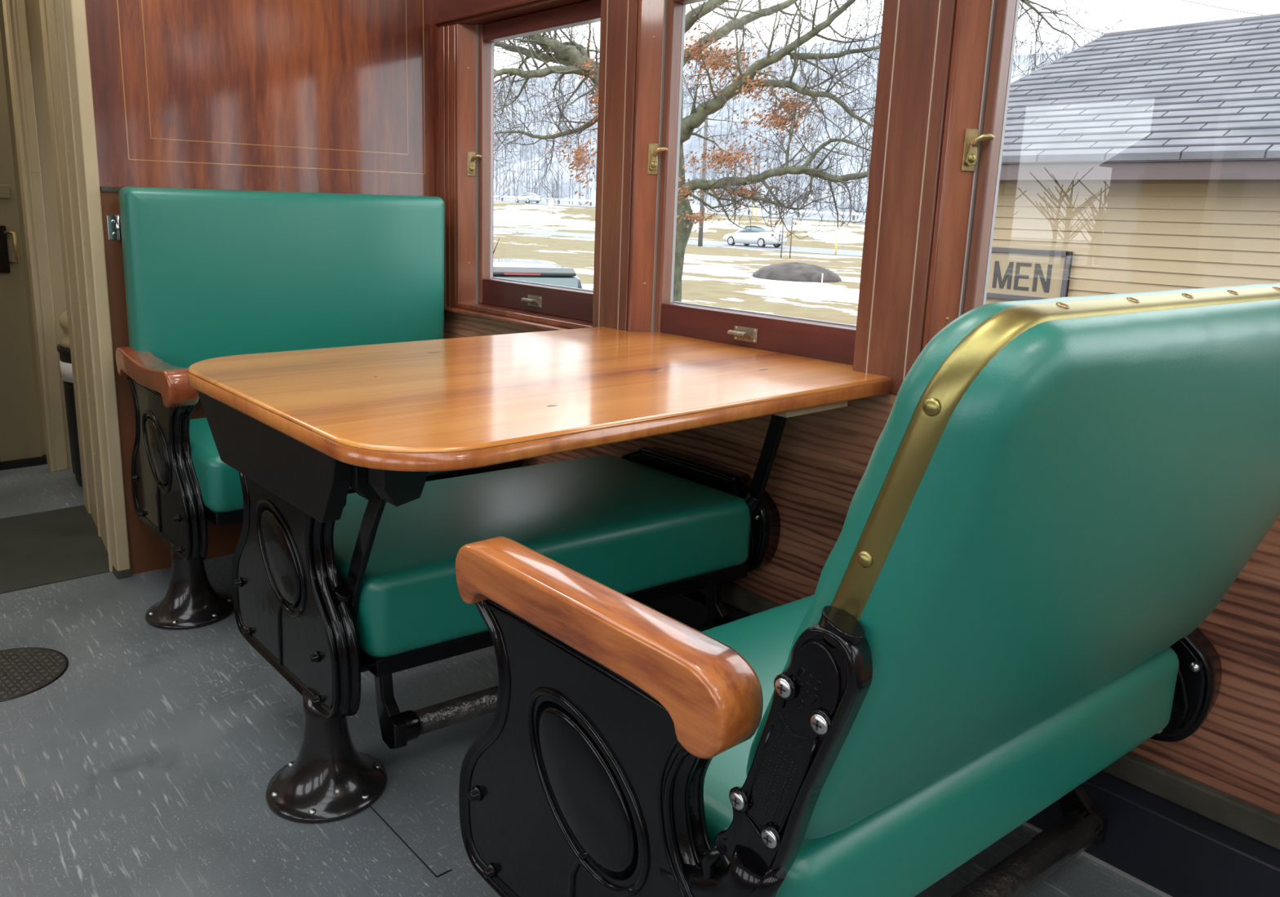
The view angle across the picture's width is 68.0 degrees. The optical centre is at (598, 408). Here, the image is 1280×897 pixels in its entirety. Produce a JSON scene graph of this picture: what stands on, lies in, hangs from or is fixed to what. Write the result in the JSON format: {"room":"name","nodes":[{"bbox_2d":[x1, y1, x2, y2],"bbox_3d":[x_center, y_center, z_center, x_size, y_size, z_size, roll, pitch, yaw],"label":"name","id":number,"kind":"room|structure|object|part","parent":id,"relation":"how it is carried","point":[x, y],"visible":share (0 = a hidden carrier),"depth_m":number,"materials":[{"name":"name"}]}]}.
{"room":"vehicle interior","nodes":[
{"label":"vehicle interior","id":0,"kind":"room"},
{"bbox_2d":[0,0,46,455],"bbox_3d":[-3.067,-0.872,3.176,2.000,2.350,0.510,-8,16,-39],"label":"wall","id":1,"kind":"structure","parent":0,"point":[2,17],"depth_m":3.62,"materials":[{"name":"brown paint"}]},
{"bbox_2d":[0,27,47,470],"bbox_3d":[-2.526,-0.754,3.293,0.950,2.100,0.092,-8,16,-39],"label":"door","id":2,"kind":"structure","parent":1,"relation":"in","point":[20,446],"depth_m":3.65,"materials":[{"name":"brown paint"}]},
{"bbox_3d":[-2.247,-0.598,3.568,0.040,0.175,0.025,-8,16,-39],"label":"lock plate","id":3,"kind":"part","parent":2,"relation":"part of","materials":[{"name":"black metal"}]},
{"bbox_3d":[-2.206,-0.605,3.570,0.048,0.124,0.022,4,12,10],"label":"handle","id":4,"kind":"part","parent":2,"relation":"part of","materials":[{"name":"brown metal"}]},
{"bbox_2d":[25,0,71,468],"bbox_3d":[-1.698,-0.974,3.832,1.090,2.350,0.070,-8,16,-39],"label":"wall","id":5,"kind":"structure","parent":0,"point":[33,8],"depth_m":3.51,"materials":[{"name":"beige paint"}]},
{"bbox_2d":[2,0,68,472],"bbox_3d":[-2.093,-0.910,3.482,0.062,2.350,0.079,-8,16,-39],"label":"trim","id":6,"kind":"structure","parent":5,"relation":"attached to","point":[14,11],"depth_m":3.51,"materials":[{"name":"beige paint"}]},
{"bbox_2d":[39,0,107,551],"bbox_3d":[-1.538,-0.748,2.794,0.061,2.350,0.713,-7,15,-34],"label":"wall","id":7,"kind":"structure","parent":0,"point":[51,11],"depth_m":2.91,"materials":[{"name":"beige paint"}]},
{"bbox_2d":[61,0,131,579],"bbox_3d":[-1.338,-0.673,2.472,0.040,2.350,0.078,-8,16,-39],"label":"door frame","id":8,"kind":"structure","parent":7,"relation":"attached to","point":[73,11],"depth_m":2.52,"materials":[{"name":"beige paint"}]},
{"bbox_2d":[84,0,439,574],"bbox_3d":[-0.884,-0.740,2.845,1.142,2.350,0.051,-8,16,-39],"label":"wall","id":9,"kind":"structure","parent":0,"point":[331,96],"depth_m":2.71,"materials":[{"name":"brown wood"}]},
{"bbox_2d":[106,214,121,240],"bbox_3d":[-1.288,-0.480,2.523,0.031,0.067,0.009,-3,13,-21],"label":"hinge","id":10,"kind":"object","parent":9,"relation":"attached to","point":[113,222],"visible":1,"depth_m":2.52,"materials":[{"name":"silver metal"}]},
{"bbox_2d":[99,186,439,197],"bbox_3d":[-0.921,-0.638,2.832,1.040,0.013,0.049,-8,16,-39],"label":"trim","id":11,"kind":"structure","parent":9,"relation":"on","point":[102,188],"depth_m":2.50,"materials":[{"name":"brown wood"}]},
{"bbox_2d":[435,0,589,27],"bbox_3d":[1.642,-0.999,0.535,0.132,0.740,6.650,-8,16,-39],"label":"wall header","id":12,"kind":"structure","parent":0,"point":[451,12],"depth_m":2.82,"materials":[{"name":"brown wood"}]},
{"bbox_3d":[1.587,-0.646,0.571,0.012,0.014,6.650,-8,16,-39],"label":"header molding","id":13,"kind":"part","parent":12,"relation":"part of","materials":[{"name":"brown wood"}]},
{"bbox_2d":[0,464,1162,896],"bbox_3d":[-0.171,0.969,0.683,3.170,0.050,8.500,-8,16,-39],"label":"floor","id":14,"kind":"structure","parent":0,"point":[146,768],"depth_m":1.81,"materials":[{"name":"grey paint"}]},
{"bbox_2d":[0,647,68,702],"bbox_3d":[-1.344,0.599,2.132,0.267,0.004,0.267,-8,16,-39],"label":"floor plate","id":15,"kind":"object","parent":14,"relation":"on","point":[24,671],"visible":1,"depth_m":2.16,"materials":[{"name":"black metal"}]},
{"bbox_2d":[0,505,110,594],"bbox_3d":[-1.899,0.449,2.765,0.890,0.003,0.690,-8,16,-39],"label":"floor mat","id":16,"kind":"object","parent":14,"relation":"on","point":[41,548],"depth_m":2.88,"materials":[{"name":"carpet"}]},
{"bbox_2d":[56,344,82,487],"bbox_3d":[-1.812,0.017,3.562,0.348,0.520,0.348,-8,16,-39],"label":"waste bin","id":17,"kind":"object","parent":14,"relation":"on","point":[65,363],"visible":0.17,"depth_m":3.43,"materials":[{"name":"black plastic"}]},
{"bbox_2d":[58,310,70,348],"bbox_3d":[-1.802,-0.335,3.486,0.334,0.190,0.338,-8,16,-39],"label":"sack","id":18,"kind":"object","parent":17,"relation":"in","point":[63,320],"visible":0.12,"depth_m":3.38,"materials":[{"name":"beige paper"}]},
{"bbox_2d":[115,186,524,630],"bbox_3d":[-0.774,-0.058,2.695,1.070,1.084,0.586,-8,16,-39],"label":"bench","id":19,"kind":"object","parent":14,"relation":"on","point":[209,273],"visible":0.63,"depth_m":2.58,"materials":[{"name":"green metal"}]},
{"bbox_3d":[-1.118,-0.084,2.392,0.072,0.091,0.470,-8,16,-39],"label":"armrest","id":20,"kind":"part","parent":19,"relation":"part of","materials":[{"name":"brown wood"}]},
{"bbox_3d":[-1.128,0.138,2.460,0.048,0.431,0.508,-8,16,-39],"label":"frame","id":21,"kind":"part","parent":19,"relation":"part of","materials":[{"name":"black metal"}]},
{"bbox_3d":[-0.874,-0.344,2.788,0.940,0.569,0.124,-8,16,-39],"label":"backrest","id":22,"kind":"part","parent":19,"relation":"part of","materials":[{"name":"green leather"}]},
{"bbox_2d":[189,417,462,512],"bbox_3d":[-0.711,0.092,2.702,0.917,0.156,0.462,-8,16,-39],"label":"seat cushion","id":23,"kind":"object","parent":19,"relation":"on","point":[216,486],"depth_m":2.29,"materials":[{"name":"teal leather"}]},
{"bbox_3d":[-0.711,0.181,2.718,0.897,0.032,0.439,-8,16,-39],"label":"seat rail","id":24,"kind":"part","parent":19,"relation":"part of","materials":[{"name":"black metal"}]},
{"bbox_2d":[369,796,452,877],"bbox_3d":[-0.333,0.734,1.637,0.028,0.002,0.255,-8,16,-39],"label":"floor strip","id":25,"kind":"object","parent":14,"relation":"on","point":[437,867],"visible":0.93,"depth_m":1.62,"materials":[{"name":"grey paint"}]},
{"bbox_2d":[231,446,780,823],"bbox_3d":[-0.194,0.340,2.052,1.126,0.606,0.526,-7,15,-35],"label":"bench","id":26,"kind":"object","parent":14,"relation":"on","point":[647,525],"visible":0.86,"depth_m":1.81,"materials":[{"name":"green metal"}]},
{"bbox_3d":[-0.581,0.300,1.770,0.048,0.431,0.508,-8,16,-39],"label":"frame","id":27,"kind":"part","parent":26,"relation":"part of","materials":[{"name":"black metal"}]},
{"bbox_2d":[333,454,751,657],"bbox_3d":[-0.178,0.271,2.053,0.940,0.170,0.505,-7,15,-35],"label":"seat cushion","id":28,"kind":"object","parent":26,"relation":"on","point":[642,527],"depth_m":1.93,"materials":[{"name":"teal leather"}]},
{"bbox_3d":[-0.178,0.366,2.071,0.924,0.032,0.482,-7,15,-35],"label":"seat rail","id":29,"kind":"part","parent":26,"relation":"part of","materials":[{"name":"black metal"}]},
{"bbox_3d":[-0.179,0.371,2.080,0.981,0.012,0.448,-7,15,-35],"label":"cross frame","id":30,"kind":"part","parent":26,"relation":"part of","materials":[{"name":"black metal"}]},
{"bbox_2d":[455,283,1279,896],"bbox_3d":[0.417,0.318,1.285,1.112,1.004,0.736,-8,16,-39],"label":"bench","id":31,"kind":"object","parent":14,"relation":"on","point":[1046,515],"visible":1,"depth_m":0.93,"materials":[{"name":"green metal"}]},
{"bbox_3d":[-0.013,0.459,1.102,0.048,0.431,0.508,-8,16,-39],"label":"frame","id":32,"kind":"part","parent":31,"relation":"part of","materials":[{"name":"black metal"}]},
{"bbox_3d":[-0.011,0.240,1.027,0.064,0.091,0.448,-8,16,-39],"label":"armrest","id":33,"kind":"part","parent":31,"relation":"part of","materials":[{"name":"brown wood"}]},
{"bbox_3d":[0.170,0.320,0.857,0.028,0.294,0.139,-8,16,-39],"label":"arm","id":34,"kind":"part","parent":31,"relation":"part of","materials":[{"name":"black metal"}]},
{"bbox_2d":[817,605,865,648],"bbox_3d":[0.203,0.187,0.794,0.025,0.033,0.043,-8,16,-39],"label":"socket","id":35,"kind":"object","parent":31,"relation":"attached to","point":[838,626],"depth_m":0.79,"materials":[{"name":"black metal"}]},
{"bbox_2d":[702,594,1178,896],"bbox_3d":[0.396,0.428,1.371,0.880,0.156,0.511,-8,16,-39],"label":"seat cushion","id":36,"kind":"object","parent":31,"relation":"on","point":[904,847],"depth_m":1.15,"materials":[{"name":"teal leather"}]},
{"bbox_3d":[0.593,0.131,1.093,0.965,0.548,0.256,-7,15,-36],"label":"backrest","id":37,"kind":"part","parent":31,"relation":"part of","materials":[{"name":"teal leather"}]},
{"bbox_2d":[444,311,1279,815],"bbox_3d":[1.605,0.500,0.859,0.120,0.540,6.650,-8,16,-39],"label":"wall","id":38,"kind":"structure","parent":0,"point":[822,458],"depth_m":1.98,"materials":[{"name":"brown wood"}]},
{"bbox_2d":[438,0,600,330],"bbox_3d":[-0.227,-0.708,2.839,0.150,0.895,0.855,-8,16,-39],"label":"window","id":39,"kind":"structure","parent":38,"relation":"attached to","point":[546,307],"depth_m":3.01,"materials":[{"name":"brown wood"}]},
{"bbox_3d":[-0.496,-0.766,3.079,0.006,0.895,0.041,-8,16,-39],"label":"molding","id":40,"kind":"part","parent":39,"relation":"part of","materials":[{"name":"brown wood"}]},
{"bbox_3d":[-0.393,-0.779,3.022,0.047,0.058,0.018,8,13,26],"label":"lever","id":41,"kind":"part","parent":39,"relation":"part of","materials":[{"name":"brown metal"}]},
{"bbox_3d":[-0.237,-0.276,2.929,0.150,0.012,0.788,-8,16,-39],"label":"sill","id":42,"kind":"part","parent":39,"relation":"part of","materials":[{"name":"brown wood"}]},
{"bbox_3d":[-0.161,-0.329,2.882,0.040,0.081,0.638,-8,16,-39],"label":"rail","id":43,"kind":"part","parent":39,"relation":"part of","materials":[{"name":"brown wood"}]},
{"bbox_3d":[-0.139,-1.110,2.716,0.040,0.050,0.638,-8,16,-39],"label":"rail","id":44,"kind":"part","parent":39,"relation":"part of","materials":[{"name":"brown wood"}]},
{"bbox_2d":[186,326,893,617],"bbox_3d":[-0.114,0.119,1.941,1.177,0.410,0.907,-8,16,-39],"label":"dining table","id":45,"kind":"object","parent":38,"relation":"attached to","point":[306,426],"visible":0.94,"depth_m":1.64,"materials":[{"name":"brown wood"}]},
{"bbox_3d":[-0.392,0.208,1.563,0.048,0.378,0.266,-8,16,-39],"label":"leg","id":46,"kind":"part","parent":45,"relation":"part of","materials":[{"name":"black metal"}]},
{"bbox_3d":[0.369,0.099,2.063,0.049,0.332,0.147,-8,16,-39],"label":"leg","id":47,"kind":"part","parent":45,"relation":"part of","materials":[{"name":"black metal"}]},
{"bbox_2d":[592,0,962,395],"bbox_3d":[0.364,-0.542,2.176,0.121,0.910,1.013,-8,16,-39],"label":"window","id":48,"kind":"structure","parent":38,"relation":"attached to","point":[662,34],"depth_m":2.18,"materials":[{"name":"brown wood"}]},
{"bbox_3d":[0.151,-0.628,2.389,0.047,0.058,0.018,8,13,26],"label":"lever","id":49,"kind":"part","parent":48,"relation":"part of","materials":[{"name":"brown metal"}]},
{"bbox_3d":[0.405,-0.960,2.083,0.040,0.050,0.638,-8,16,-39],"label":"rail","id":50,"kind":"part","parent":48,"relation":"part of","materials":[{"name":"brown wood"}]},
{"bbox_3d":[0.383,-0.179,2.250,0.040,0.081,0.638,-8,16,-39],"label":"rail","id":51,"kind":"part","parent":48,"relation":"part of","materials":[{"name":"brown wood"}]},
{"bbox_2d":[645,582,1279,896],"bbox_3d":[1.567,0.851,0.909,0.194,0.182,6.650,-8,16,-39],"label":"baseboard","id":52,"kind":"structure","parent":38,"relation":"attached to","point":[1171,833],"depth_m":1.54,"materials":[{"name":"grey"}]},
{"bbox_2d":[928,0,1019,342],"bbox_3d":[0.905,-0.395,1.523,0.150,0.894,0.737,-8,16,-39],"label":"window","id":53,"kind":"structure","parent":38,"relation":"attached to","point":[988,28],"depth_m":1.76,"materials":[{"name":"brown wood"}]},
{"bbox_3d":[0.702,-0.476,1.748,0.047,0.058,0.018,8,13,26],"label":"lever","id":54,"kind":"part","parent":53,"relation":"part of","materials":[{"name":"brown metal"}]},
{"label":"outside","id":55,"kind":"structure","parent":0,"visible":0},
{"bbox_2d":[493,200,865,324],"bbox_3d":[-113.885,-28.737,113.408,212.000,7.642,520.000,-8,16,-39],"label":"ground","id":56,"kind":"structure","parent":55,"point":[713,276],"depth_m":49.70,"materials":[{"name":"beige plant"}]},
{"bbox_2d":[493,238,582,288],"bbox_3d":[-1.274,-1.403,13.472,1.920,2.091,4.600,-1,12,-10],"label":"parked car","id":57,"kind":"object","parent":56,"relation":"on","point":[544,272],"visible":0.12,"depth_m":11.59,"materials":[{"name":"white metal"}]},
{"bbox_2d":[503,272,540,275],"bbox_3d":[-0.922,-1.623,11.472,0.440,0.022,0.018,-1,12,-10],"label":"brake light","id":58,"kind":"object","parent":57,"relation":"on","point":[504,273],"depth_m":11.47,"materials":[{"name":"red plastic"}]},
{"bbox_2d":[548,199,553,213],"bbox_3d":[-5.796,-24.639,115.913,0.140,1.750,0.900,-8,16,-39],"label":"road sign","id":59,"kind":"object","parent":56,"relation":"on","point":[550,203],"visible":0.93,"depth_m":115.81,"materials":[{"name":"white metal"}]},
{"bbox_2d":[493,195,866,220],"bbox_3d":[-39.627,-41.500,180.929,0.300,5.559,330.000,-8,16,-39],"label":"guard rail","id":60,"kind":"object","parent":56,"relation":"on","point":[853,214],"visible":0.12,"depth_m":114.01,"materials":[{"name":"white metal"}]},
{"bbox_2d":[697,115,708,246],"bbox_3d":[7.090,-15.707,63.973,0.320,9.550,0.304,-8,16,-39],"label":"utility pole","id":61,"kind":"object","parent":56,"relation":"on","point":[705,132],"visible":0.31,"depth_m":64.11,"materials":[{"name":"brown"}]},
{"bbox_2d":[780,217,793,258],"bbox_3d":[10.272,-9.281,51.776,0.070,2.250,0.675,-8,16,-39],"label":"sign frame","id":62,"kind":"object","parent":56,"relation":"on","point":[791,219],"visible":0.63,"depth_m":51.62,"materials":[{"name":"grey metal"}]},
{"bbox_3d":[10.075,-9.336,52.005,0.070,2.250,0.061,-8,16,-39],"label":"post","id":63,"kind":"part","parent":62,"relation":"part of","materials":[{"name":"grey metal"}]},
{"bbox_3d":[10.469,-9.227,51.546,0.070,2.250,0.061,-8,16,-39],"label":"post","id":64,"kind":"part","parent":62,"relation":"part of","materials":[{"name":"grey metal"}]},
{"bbox_2d":[751,262,841,282],"bbox_3d":[7.513,-5.235,36.256,2.984,0.673,3.649,-8,16,-39],"label":"earth mound","id":65,"kind":"object","parent":56,"relation":"on","point":[789,272],"visible":0.99,"depth_m":35.20,"materials":[{"name":"grey stone"}]},
{"bbox_2d":[493,0,1146,302],"bbox_3d":[1.200,-3.310,11.561,8.406,7.054,6.261,-1,12,-13],"label":"oak tree","id":66,"kind":"object","parent":56,"relation":"on","point":[575,57],"visible":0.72,"depth_m":11.22,"materials":[{"name":"plant"}]},
{"bbox_2d":[835,235,837,255],"bbox_3d":[14.339,-9.810,57.190,0.092,1.250,0.092,-2,13,-17],"label":"marker post","id":67,"kind":"object","parent":56,"relation":"on","point":[837,235],"visible":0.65,"depth_m":57.16,"materials":[{"name":"yellow paint"}]},
{"bbox_2d":[865,13,1279,304],"bbox_3d":[5.336,-1.068,7.847,4.769,4.146,4.247,-8,16,-39],"label":"station building","id":68,"kind":"structure","parent":56,"relation":"on","point":[1150,156],"depth_m":6.65,"materials":[{"name":"beige wood"}]},
{"bbox_2d":[986,247,1073,300],"bbox_3d":[3.193,-1.014,7.201,0.041,0.388,0.745,-8,16,-39],"label":"restroom sign","id":69,"kind":"object","parent":68,"relation":"attached to","point":[1015,273],"visible":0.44,"depth_m":7.14,"materials":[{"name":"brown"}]},
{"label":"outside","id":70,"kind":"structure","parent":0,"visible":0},
{"bbox_2d":[1019,7,1102,33],"bbox_3d":[8.017,-6.066,15.250,0.011,2.657,6.790,-8,16,-39],"label":"overhead wire","id":71,"kind":"object","parent":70,"point":[1020,7],"visible":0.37,"depth_m":15.63,"materials":[{"name":"grey"}]},
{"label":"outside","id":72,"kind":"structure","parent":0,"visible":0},
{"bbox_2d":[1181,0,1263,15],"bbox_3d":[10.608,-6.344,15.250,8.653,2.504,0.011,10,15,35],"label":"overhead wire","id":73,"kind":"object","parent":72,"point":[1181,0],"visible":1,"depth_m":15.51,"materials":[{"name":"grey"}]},
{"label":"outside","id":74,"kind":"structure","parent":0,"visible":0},
{"bbox_2d":[493,227,862,256],"bbox_3d":[-48.510,-27.863,136.327,7.000,0.070,570.000,-8,16,-39],"label":"road","id":75,"kind":"structure","parent":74,"point":[770,247],"depth_m":67.50,"materials":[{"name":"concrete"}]},
{"bbox_2d":[723,225,787,247],"bbox_3d":[11.023,-12.209,67.108,1.870,1.480,4.700,-8,16,-39],"label":"car","id":76,"kind":"object","parent":75,"relation":"on","point":[761,235],"visible":0.97,"depth_m":66.06,"materials":[{"name":"grey paint"}]},
{"bbox_3d":[11.226,-12.537,66.803,1.480,0.660,3.100,-8,16,-39],"label":"cabin glass","id":77,"kind":"part","parent":76,"relation":"part of","materials":[{"name":"grey"}]},
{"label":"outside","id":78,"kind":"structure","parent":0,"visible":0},
{"bbox_2d":[493,32,1071,220],"bbox_3d":[66.424,-75.451,209.109,196.000,66.051,592.000,-8,16,-39],"label":"hillside","id":79,"kind":"structure","parent":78,"point":[696,144],"depth_m":198.25,"materials":[{"name":"white snow"}]},
{"bbox_2d":[493,10,1274,218],"bbox_3d":[23.286,-72.379,220.922,141.404,53.568,441.603,-8,16,-39],"label":"treeline","id":80,"kind":"object","parent":79,"relation":"on","point":[1074,45],"visible":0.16,"depth_m":195.51,"materials":[{"name":"grey"}]},
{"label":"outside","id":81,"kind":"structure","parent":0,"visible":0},
{"bbox_2d":[493,200,865,222],"bbox_3d":[-23.734,-35.601,155.123,7.500,6.142,531.000,-8,16,-39],"label":"road","id":82,"kind":"structure","parent":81,"point":[565,205],"depth_m":107.85,"materials":[{"name":"grey asphalt"}]},
{"bbox_2d":[514,192,541,203],"bbox_3d":[-10.471,-30.952,139.479,1.870,1.480,4.700,-8,16,-39],"label":"hatchback car","id":83,"kind":"object","parent":82,"relation":"on","point":[522,197],"visible":0.94,"depth_m":138.30,"materials":[{"name":"grey paint"}]},
{"bbox_3d":[-10.267,-31.280,139.174,1.480,0.660,3.100,-8,16,-39],"label":"cabin glass","id":84,"kind":"part","parent":83,"relation":"part of","materials":[{"name":"grey"}]}
]}

